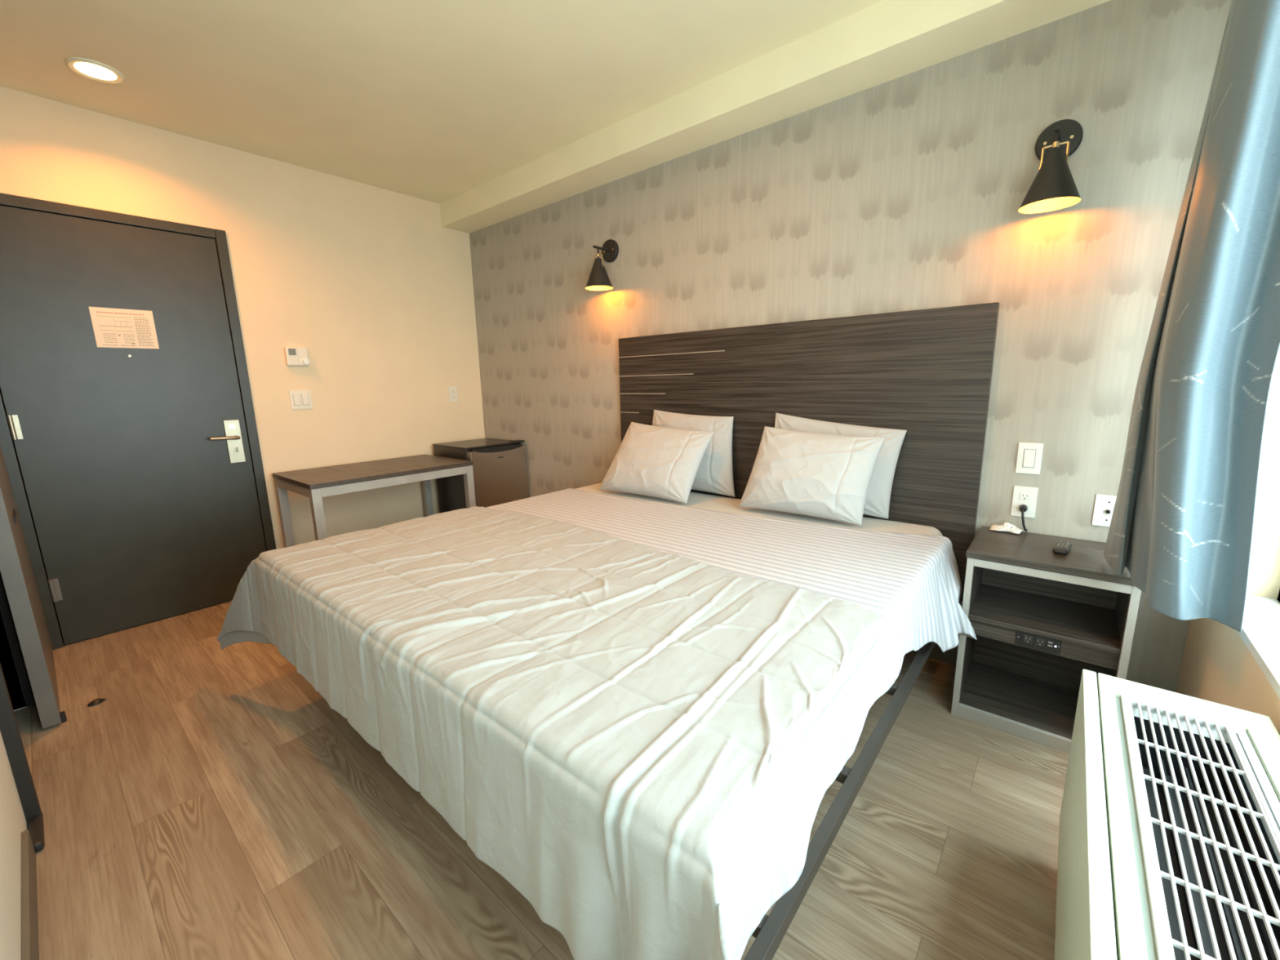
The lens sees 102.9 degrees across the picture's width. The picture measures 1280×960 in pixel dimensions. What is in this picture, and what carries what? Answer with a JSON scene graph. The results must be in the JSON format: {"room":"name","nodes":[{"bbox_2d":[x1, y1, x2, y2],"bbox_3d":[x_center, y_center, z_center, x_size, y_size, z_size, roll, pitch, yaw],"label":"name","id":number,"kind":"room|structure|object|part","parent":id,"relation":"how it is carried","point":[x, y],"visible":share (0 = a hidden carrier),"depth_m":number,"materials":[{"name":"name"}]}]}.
{"room":"hotel room","nodes":[
{"label":"hotel room","id":0,"kind":"room"},
{"bbox_2d":[0,572,28,959],"bbox_3d":[-1.419,-0.181,0.852,4.060,2.525,0.120,8,14,39],"label":"wall","id":1,"kind":"structure","parent":0,"point":[13,823],"depth_m":1.18,"materials":[{"name":"white paint"}]},
{"bbox_2d":[0,574,44,853],"bbox_3d":[-2.097,-0.068,1.467,1.065,2.100,0.160,8,14,39],"label":"trim","id":2,"kind":"structure","parent":1,"relation":"attached to","point":[9,729],"depth_m":1.45,"materials":[{"name":"black metal"}]},
{"bbox_2d":[21,829,39,959],"bbox_3d":[-0.711,1.094,0.602,2.390,0.085,0.013,8,14,39],"label":"baseboard","id":3,"kind":"structure","parent":1,"relation":"attached to","point":[29,920],"depth_m":1.18,"materials":[{"name":"beige wood"}]},
{"bbox_2d":[0,444,66,728],"bbox_3d":[-2.194,-0.174,1.660,1.850,2.240,0.099,8,14,39],"label":"door","id":4,"kind":"structure","parent":1,"relation":"in","point":[16,571],"depth_m":1.84,"materials":[{"name":"grey laminate"}]},
{"bbox_3d":[-2.480,0.142,2.021,0.220,0.025,0.005,8,14,39],"label":"flush pull","id":5,"kind":"part","parent":4,"relation":"part of","materials":[{"name":"black metal"}]},
{"bbox_2d":[0,388,58,621],"bbox_3d":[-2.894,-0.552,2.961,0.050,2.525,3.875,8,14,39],"label":"door frame","id":6,"kind":"structure","parent":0,"point":[0,388],"depth_m":2.66,"materials":[{"name":"grey metal"}]},
{"bbox_2d":[0,86,484,549],"bbox_3d":[-2.576,-0.509,2.698,0.120,2.525,3.875,8,14,39],"label":"wall","id":7,"kind":"structure","parent":0,"point":[379,295],"depth_m":3.20,"materials":[{"name":"white paint"}]},
{"bbox_2d":[0,192,276,649],"bbox_3d":[-2.594,-0.275,2.656,0.194,2.083,0.965,8,14,39],"label":"door","id":8,"kind":"structure","parent":7,"relation":"in","point":[142,469],"depth_m":2.59,"materials":[{"name":"grey paint"}]},
{"bbox_2d":[88,306,159,348],"bbox_3d":[-2.576,-0.758,2.551,0.001,0.189,0.224,8,14,39],"label":"notice","id":9,"kind":"object","parent":8,"relation":"attached to","point":[112,327],"visible":1,"depth_m":2.55,"materials":[{"name":"beige paper"}]},
{"bbox_2d":[99,315,154,346],"bbox_3d":[-2.574,-0.745,2.555,0.001,0.142,0.188,8,14,39],"label":"print","id":10,"kind":"object","parent":9,"relation":"attached to","point":[114,331],"depth_m":2.56},
{"bbox_3d":[-2.337,-0.235,2.871,0.062,0.024,0.136,8,14,39],"label":"lever","id":11,"kind":"part","parent":8,"relation":"part of","materials":[{"name":"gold metal"}]},
{"bbox_3d":[-2.330,-0.221,2.931,0.010,0.247,0.074,8,14,39],"label":"lock plate","id":12,"kind":"part","parent":8,"relation":"part of","materials":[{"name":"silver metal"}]},
{"bbox_2d":[284,346,309,366],"bbox_3d":[-2.094,-0.755,3.116,0.039,0.115,0.122,8,14,39],"label":"thermostat","id":13,"kind":"object","parent":7,"relation":"attached to","point":[295,356],"visible":1,"depth_m":3.11,"materials":[{"name":"beige plastic"}]},
{"bbox_2d":[288,390,312,409],"bbox_3d":[-2.106,-0.499,3.167,0.010,0.116,0.116,8,14,39],"label":"light switch","id":14,"kind":"object","parent":7,"relation":"attached to","point":[300,399],"visible":1,"depth_m":3.17,"materials":[{"name":"beige plastic"}]},
{"bbox_2d":[448,386,457,402],"bbox_3d":[-1.445,-0.662,3.943,0.008,0.120,0.074,8,14,39],"label":"wall outlet","id":15,"kind":"object","parent":7,"relation":"attached to","point":[452,391],"visible":1,"depth_m":3.94,"materials":[{"name":"beige plastic"}]},
{"bbox_2d":[0,0,882,204],"bbox_3d":[-0.960,-1.589,1.176,4.300,0.100,3.995,8,14,39],"label":"ceiling","id":16,"kind":"structure","parent":0,"point":[437,101],"depth_m":2.11,"materials":[{"name":"paint"}]},
{"bbox_2d":[64,57,124,83],"bbox_3d":[-2.240,-1.682,2.098,0.170,0.010,0.170,8,14,39],"label":"recessed light","id":17,"kind":"object","parent":16,"relation":"in","point":[87,68],"visible":1,"depth_m":2.09,"materials":[{"name":"beige plastic"}]},
{"bbox_2d":[13,600,1069,959],"bbox_3d":[-0.907,0.990,1.667,4.300,0.100,3.995,8,14,39],"label":"floor","id":18,"kind":"structure","parent":0,"point":[215,805],"depth_m":1.41,"materials":[{"name":"brown wood"}]},
{"bbox_2d":[87,698,106,706],"bbox_3d":[-2.170,0.883,2.037,0.033,0.017,0.053,8,14,39],"label":"scrap","id":19,"kind":"object","parent":18,"relation":"on","point":[95,701],"visible":1,"depth_m":2.03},
{"bbox_2d":[271,454,475,547],"bbox_3d":[-1.649,0.275,3.285,0.635,0.728,0.960,8,14,39],"label":"desk","id":20,"kind":"object","parent":18,"relation":"on","point":[315,483],"visible":0.77,"depth_m":3.07,"materials":[{"name":"laminate"}]},
{"bbox_3d":[-2.162,0.328,3.131,0.046,0.702,0.046,8,14,39],"label":"leg","id":21,"kind":"part","parent":20,"relation":"part of","materials":[{"name":"silver metal"}]},
{"bbox_3d":[-1.950,0.040,2.880,0.535,0.050,0.030,8,14,39],"label":"rail","id":22,"kind":"part","parent":20,"relation":"part of","materials":[{"name":"silver metal"}]},
{"bbox_3d":[-1.716,0.389,2.763,0.046,0.702,0.046,8,14,39],"label":"leg","id":23,"kind":"part","parent":20,"relation":"part of","materials":[{"name":"silver metal"}]},
{"bbox_3d":[-1.426,-0.001,3.037,0.030,0.050,0.860,8,14,39],"label":"rail","id":24,"kind":"part","parent":20,"relation":"part of","materials":[{"name":"silver metal"}]},
{"bbox_3d":[-1.581,0.187,3.811,0.046,0.702,0.046,8,14,39],"label":"leg","id":25,"kind":"part","parent":20,"relation":"part of","materials":[{"name":"silver metal"}]},
{"bbox_3d":[-1.135,0.248,3.444,0.046,0.702,0.046,8,14,39],"label":"leg","id":26,"kind":"part","parent":20,"relation":"part of","materials":[{"name":"silver metal"}]},
{"bbox_2d":[432,438,528,513],"bbox_3d":[-1.195,0.108,3.894,0.498,0.810,0.474,8,14,39],"label":"mini fridge","id":27,"kind":"object","parent":18,"relation":"on","point":[500,471],"visible":0.64,"depth_m":3.71,"materials":[{"name":"black metal"}]},
{"bbox_2d":[432,438,521,449],"bbox_3d":[-1.220,-0.275,3.836,0.454,0.014,0.474,8,14,39],"label":"fridge top","id":28,"kind":"object","parent":27,"relation":"in","point":[474,444],"depth_m":3.75,"materials":[{"name":"brown wood"}]},
{"bbox_3d":[-1.034,-0.221,3.695,0.034,0.044,0.420,8,14,39],"label":"door pull","id":29,"kind":"part","parent":27,"relation":"part of","materials":[{"name":"black plastic"}]},
{"bbox_3d":[-1.023,0.123,3.750,0.045,0.719,0.466,8,14,39],"label":"door","id":30,"kind":"part","parent":27,"relation":"part of","materials":[{"name":"silver metal"}]},
{"bbox_2d":[743,641,935,959],"bbox_3d":[-0.033,0.703,2.059,1.926,0.282,1.855,8,14,39],"label":"frame","id":31,"kind":"object","parent":18,"relation":"on","point":[771,930],"visible":0.09,"depth_m":1.10,"materials":[{"name":"black metal"}]},
{"bbox_2d":[216,506,893,959],"bbox_3d":[-0.456,0.588,1.699,2.396,0.640,1.087,8,14,39],"label":"comforter","id":32,"kind":"object","parent":31,"relation":"on","point":[637,739],"visible":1,"depth_m":1.04,"materials":[{"name":"white fabric"}]},
{"bbox_2d":[575,482,942,536],"bbox_3d":[-0.064,0.399,2.018,1.895,0.329,1.889,8,14,39],"label":"mattress","id":33,"kind":"object","parent":31,"relation":"on","point":[699,500],"visible":0.06,"depth_m":2.35,"materials":[{"name":"white fabric"}]},
{"bbox_2d":[599,422,714,503],"bbox_3d":[0.066,-0.106,2.701,0.638,0.374,0.226,8,14,39],"label":"pillow","id":34,"kind":"object","parent":33,"relation":"on","point":[650,460],"visible":1,"depth_m":2.62,"materials":[{"name":"white fabric"}]},
{"bbox_2d":[652,409,735,497],"bbox_3d":[0.260,-0.159,2.805,0.610,0.440,0.122,8,14,39],"label":"pillow","id":35,"kind":"object","parent":33,"relation":"on","point":[714,474],"visible":0.5,"depth_m":2.68,"materials":[{"name":"white fabric"}]},
{"bbox_2d":[485,488,977,937],"bbox_3d":[-0.038,0.399,1.910,2.078,0.313,1.638,8,14,39],"label":"sheet","id":36,"kind":"object","parent":33,"relation":"on","point":[913,580],"visible":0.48,"depth_m":1.75,"materials":[{"name":"white fabric"}]},
{"bbox_2d":[738,426,885,525],"bbox_3d":[0.719,-0.030,2.221,0.605,0.379,0.191,8,14,39],"label":"pillow","id":37,"kind":"object","parent":33,"relation":"on","point":[827,476],"visible":1,"depth_m":2.15,"materials":[{"name":"white fabric"}]},
{"bbox_2d":[774,412,906,519],"bbox_3d":[0.844,-0.078,2.322,0.635,0.438,0.124,8,14,39],"label":"pillow","id":38,"kind":"object","parent":33,"relation":"on","point":[878,495],"visible":0.29,"depth_m":2.18,"materials":[{"name":"white fabric"}]},
{"bbox_2d":[951,525,1141,754],"bbox_3d":[1.419,0.544,1.814,0.441,0.627,0.380,8,14,39],"label":"nightstand","id":39,"kind":"object","parent":18,"relation":"on","point":[1039,617],"visible":0.83,"depth_m":1.79,"materials":[{"name":"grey wood"}]},
{"bbox_3d":[1.267,0.533,1.955,0.017,0.602,0.360,8,14,39],"label":"panel","id":40,"kind":"part","parent":39,"relation":"part of","materials":[{"name":"grey wood"}]},
{"bbox_2d":[989,522,1023,533],"bbox_3d":[1.405,0.178,1.951,0.104,0.031,0.055,8,14,39],"label":"packet","id":41,"kind":"object","parent":39,"relation":"on","point":[1006,526],"visible":1,"depth_m":1.94,"materials":[{"name":"plastic"}]},
{"bbox_3d":[1.427,0.813,1.868,0.397,0.018,0.348,8,14,39],"label":"panel","id":42,"kind":"part","parent":39,"relation":"part of","materials":[{"name":"grey wood"}]},
{"bbox_2d":[1022,634,1032,644],"bbox_3d":[1.290,0.530,1.695,0.024,0.028,0.002,8,14,39],"label":"socket","id":43,"kind":"object","parent":39,"relation":"attached to","point":[1027,638],"depth_m":1.69,"materials":[{"name":"black plastic"}]},
{"bbox_3d":[1.313,0.532,1.681,0.117,0.052,0.007,8,14,39],"label":"power panel","id":44,"kind":"part","parent":39,"relation":"part of","materials":[{"name":"black plastic"}]},
{"bbox_2d":[1035,637,1044,647],"bbox_3d":[1.314,0.533,1.674,0.024,0.028,0.002,8,14,39],"label":"socket","id":45,"kind":"object","parent":39,"relation":"attached to","point":[1039,642],"depth_m":1.67,"materials":[{"name":"black plastic"}]},
{"bbox_2d":[968,583,1121,654],"bbox_3d":[1.419,0.474,1.802,0.397,0.017,0.352,8,14,39],"label":"shelf","id":46,"kind":"object","parent":39,"relation":"attached to","point":[1091,625],"depth_m":1.77,"materials":[{"name":"brown wood"}]},
{"bbox_3d":[1.537,0.518,1.953,0.397,0.582,0.012,8,14,39],"label":"panel","id":47,"kind":"part","parent":39,"relation":"part of","materials":[{"name":"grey wood"}]},
{"bbox_2d":[1052,541,1071,555],"bbox_3d":[1.432,0.229,1.728,0.116,0.021,0.040,-11,15,-43],"label":"remote control","id":48,"kind":"object","parent":39,"relation":"on","point":[1063,548],"visible":1,"depth_m":1.70,"materials":[{"name":"black plastic"}]},
{"bbox_3d":[1.585,0.576,1.693,0.017,0.602,0.360,8,14,39],"label":"panel","id":49,"kind":"part","parent":39,"relation":"part of","materials":[{"name":"grey wood"}]},
{"bbox_2d":[1053,669,1279,959],"bbox_3d":[0.800,0.795,0.743,0.282,0.520,1.085,8,14,39],"label":"air conditioner","id":50,"kind":"object","parent":18,"relation":"on","point":[1169,842],"visible":1,"depth_m":0.82,"materials":[{"name":"white plastic"}]},
{"bbox_3d":[0.700,0.752,0.818,0.024,0.460,1.085,8,14,39],"label":"panel","id":51,"kind":"part","parent":50,"relation":"part of","materials":[{"name":"white plastic"}]},
{"bbox_3d":[0.794,0.554,0.684,0.174,0.024,0.945,8,14,39],"label":"grille frame","id":52,"kind":"part","parent":50,"relation":"part of","materials":[{"name":"white plastic"}]},
{"bbox_2d":[469,0,1231,692],"bbox_3d":[0.308,-0.602,2.877,4.300,2.525,0.120,8,14,39],"label":"wall","id":53,"kind":"structure","parent":0,"point":[905,193],"depth_m":1.98,"materials":[{"name":"paper"}]},
{"bbox_2d":[585,239,618,290],"bbox_3d":[-0.234,-1.274,2.991,0.163,0.287,0.193,8,14,39],"label":"wall lamp","id":54,"kind":"object","parent":53,"relation":"attached to","point":[598,279],"visible":1,"depth_m":2.97,"materials":[{"name":"black metal"}]},
{"bbox_3d":[-0.242,-1.214,2.991,0.163,0.168,0.163,8,14,39],"label":"lamp shade","id":55,"kind":"part","parent":54,"relation":"part of","materials":[{"name":"black metal"}]},
{"bbox_3d":[-0.226,-1.356,2.987,0.015,0.015,0.125,8,14,39],"label":"arm","id":56,"kind":"part","parent":54,"relation":"part of","materials":[{"name":"black metal"}]},
{"bbox_3d":[-0.181,-1.367,3.039,0.126,0.126,0.024,8,14,39],"label":"plate","id":57,"kind":"part","parent":54,"relation":"part of","materials":[{"name":"black metal"}]},
{"bbox_2d":[439,0,1111,233],"bbox_3d":[0.173,-1.738,2.525,4.060,0.156,0.227,8,14,39],"label":"beam","id":58,"kind":"structure","parent":53,"relation":"attached to","point":[885,41],"depth_m":2.13,"materials":[{"name":"paint"}]},
{"bbox_2d":[618,302,999,600],"bbox_3d":[0.618,-0.177,2.601,1.894,1.181,0.031,8,14,39],"label":"headboard","id":59,"kind":"object","parent":53,"relation":"attached to","point":[926,374],"visible":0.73,"depth_m":2.22,"materials":[{"name":"laminate"}]},
{"bbox_2d":[909,643,958,665],"bbox_3d":[0.290,0.607,3.055,4.034,0.085,0.013,8,14,39],"label":"baseboard","id":60,"kind":"structure","parent":53,"relation":"attached to","point":[949,656],"depth_m":2.21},
{"bbox_2d":[1010,485,1038,518],"bbox_3d":[1.467,0.084,1.946,0.074,0.118,0.008,8,14,39],"label":"wall outlet","id":61,"kind":"object","parent":53,"relation":"attached to","point":[1027,495],"visible":0.89,"depth_m":1.94,"materials":[{"name":"white plastic"}]},
{"bbox_2d":[1018,504,1027,531],"bbox_3d":[1.454,0.146,1.935,0.036,0.102,0.043,8,14,39],"label":"power cord","id":62,"kind":"object","parent":61,"relation":"attached to","point":[1023,508],"visible":1,"depth_m":1.92,"materials":[{"name":"black plastic"}]},
{"bbox_3d":[1.459,0.153,1.931,0.043,0.090,0.021,-3,11,-8],"label":"cord","id":63,"kind":"part","parent":62,"relation":"part of","materials":[{"name":"black plastic"}]},
{"bbox_2d":[1017,502,1029,511],"bbox_3d":[1.465,0.103,1.948,0.033,0.028,0.003,8,14,39],"label":"socket","id":64,"kind":"object","parent":61,"relation":"attached to","point":[1019,504],"depth_m":1.94,"materials":[{"name":"white plastic"}]},
{"bbox_2d":[1018,492,1031,500],"bbox_3d":[1.464,0.063,1.940,0.033,0.028,0.003,8,14,39],"label":"socket","id":65,"kind":"object","parent":61,"relation":"attached to","point":[1022,495],"depth_m":1.94,"materials":[{"name":"white plastic"}]},
{"bbox_2d":[1015,442,1043,474],"bbox_3d":[1.462,-0.081,1.915,0.074,0.117,0.009,8,14,39],"label":"light switch","id":66,"kind":"object","parent":53,"relation":"attached to","point":[1029,455],"visible":1,"depth_m":1.91,"materials":[{"name":"white plastic"}]},
{"bbox_2d":[1017,119,1083,213],"bbox_3d":[1.362,-1.054,1.675,0.163,0.287,0.193,8,14,39],"label":"wall lamp","id":67,"kind":"object","parent":53,"relation":"attached to","point":[1054,188],"visible":1,"depth_m":1.68,"materials":[{"name":"black metal"}]},
{"bbox_3d":[1.354,-0.993,1.675,0.163,0.168,0.163,8,14,39],"label":"lamp shade","id":68,"kind":"part","parent":67,"relation":"part of","materials":[{"name":"black metal"}]},
{"bbox_3d":[1.352,-1.093,1.656,0.012,0.075,0.012,8,14,39],"label":"stem","id":69,"kind":"part","parent":67,"relation":"part of","materials":[{"name":"black metal"}]},
{"bbox_3d":[1.370,-1.135,1.671,0.015,0.015,0.125,8,14,39],"label":"arm","id":70,"kind":"part","parent":67,"relation":"part of","materials":[{"name":"black metal"}]},
{"bbox_3d":[1.415,-1.146,1.724,0.126,0.126,0.024,8,14,39],"label":"plate","id":71,"kind":"part","parent":67,"relation":"part of","materials":[{"name":"black metal"}]},
{"bbox_2d":[1091,493,1116,527],"bbox_3d":[1.646,0.111,1.792,0.076,0.113,0.018,8,14,39],"label":"outlet","id":72,"kind":"object","parent":53,"relation":"attached to","point":[1104,504],"visible":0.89,"depth_m":1.80,"materials":[{"name":"white plastic"}]},
{"bbox_2d":[1176,346,1279,734],"bbox_3d":[1.061,-0.161,0.481,0.220,2.525,2.895,8,14,39],"label":"wall","id":73,"kind":"structure","parent":0,"point":[1217,665],"depth_m":1.39,"materials":[{"name":"white paint"}]},
{"bbox_2d":[1236,588,1279,698],"bbox_3d":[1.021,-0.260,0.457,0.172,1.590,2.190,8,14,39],"label":"window sill","id":74,"kind":"structure","parent":73,"relation":"in","point":[1260,629],"depth_m":1.23,"materials":[{"name":"paint"}]},
{"bbox_3d":[1.064,-0.264,0.420,0.060,1.570,2.190,8,14,39],"label":"frame","id":75,"kind":"part","parent":74,"relation":"part of","materials":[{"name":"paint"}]},
{"bbox_3d":[1.046,-1.275,0.542,0.114,0.022,1.765,8,14,39],"label":"curtain rod","id":76,"kind":"object","parent":73,"relation":"attached to","visible":0},
{"bbox_2d":[1103,0,1279,631],"bbox_3d":[1.399,-0.523,1.220,0.230,1.715,0.573,8,14,39],"label":"curtain","id":77,"kind":"object","parent":76,"relation":"hanging from","point":[1182,523],"visible":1,"depth_m":1.16,"materials":[{"name":"blue fabric"}]}
]}

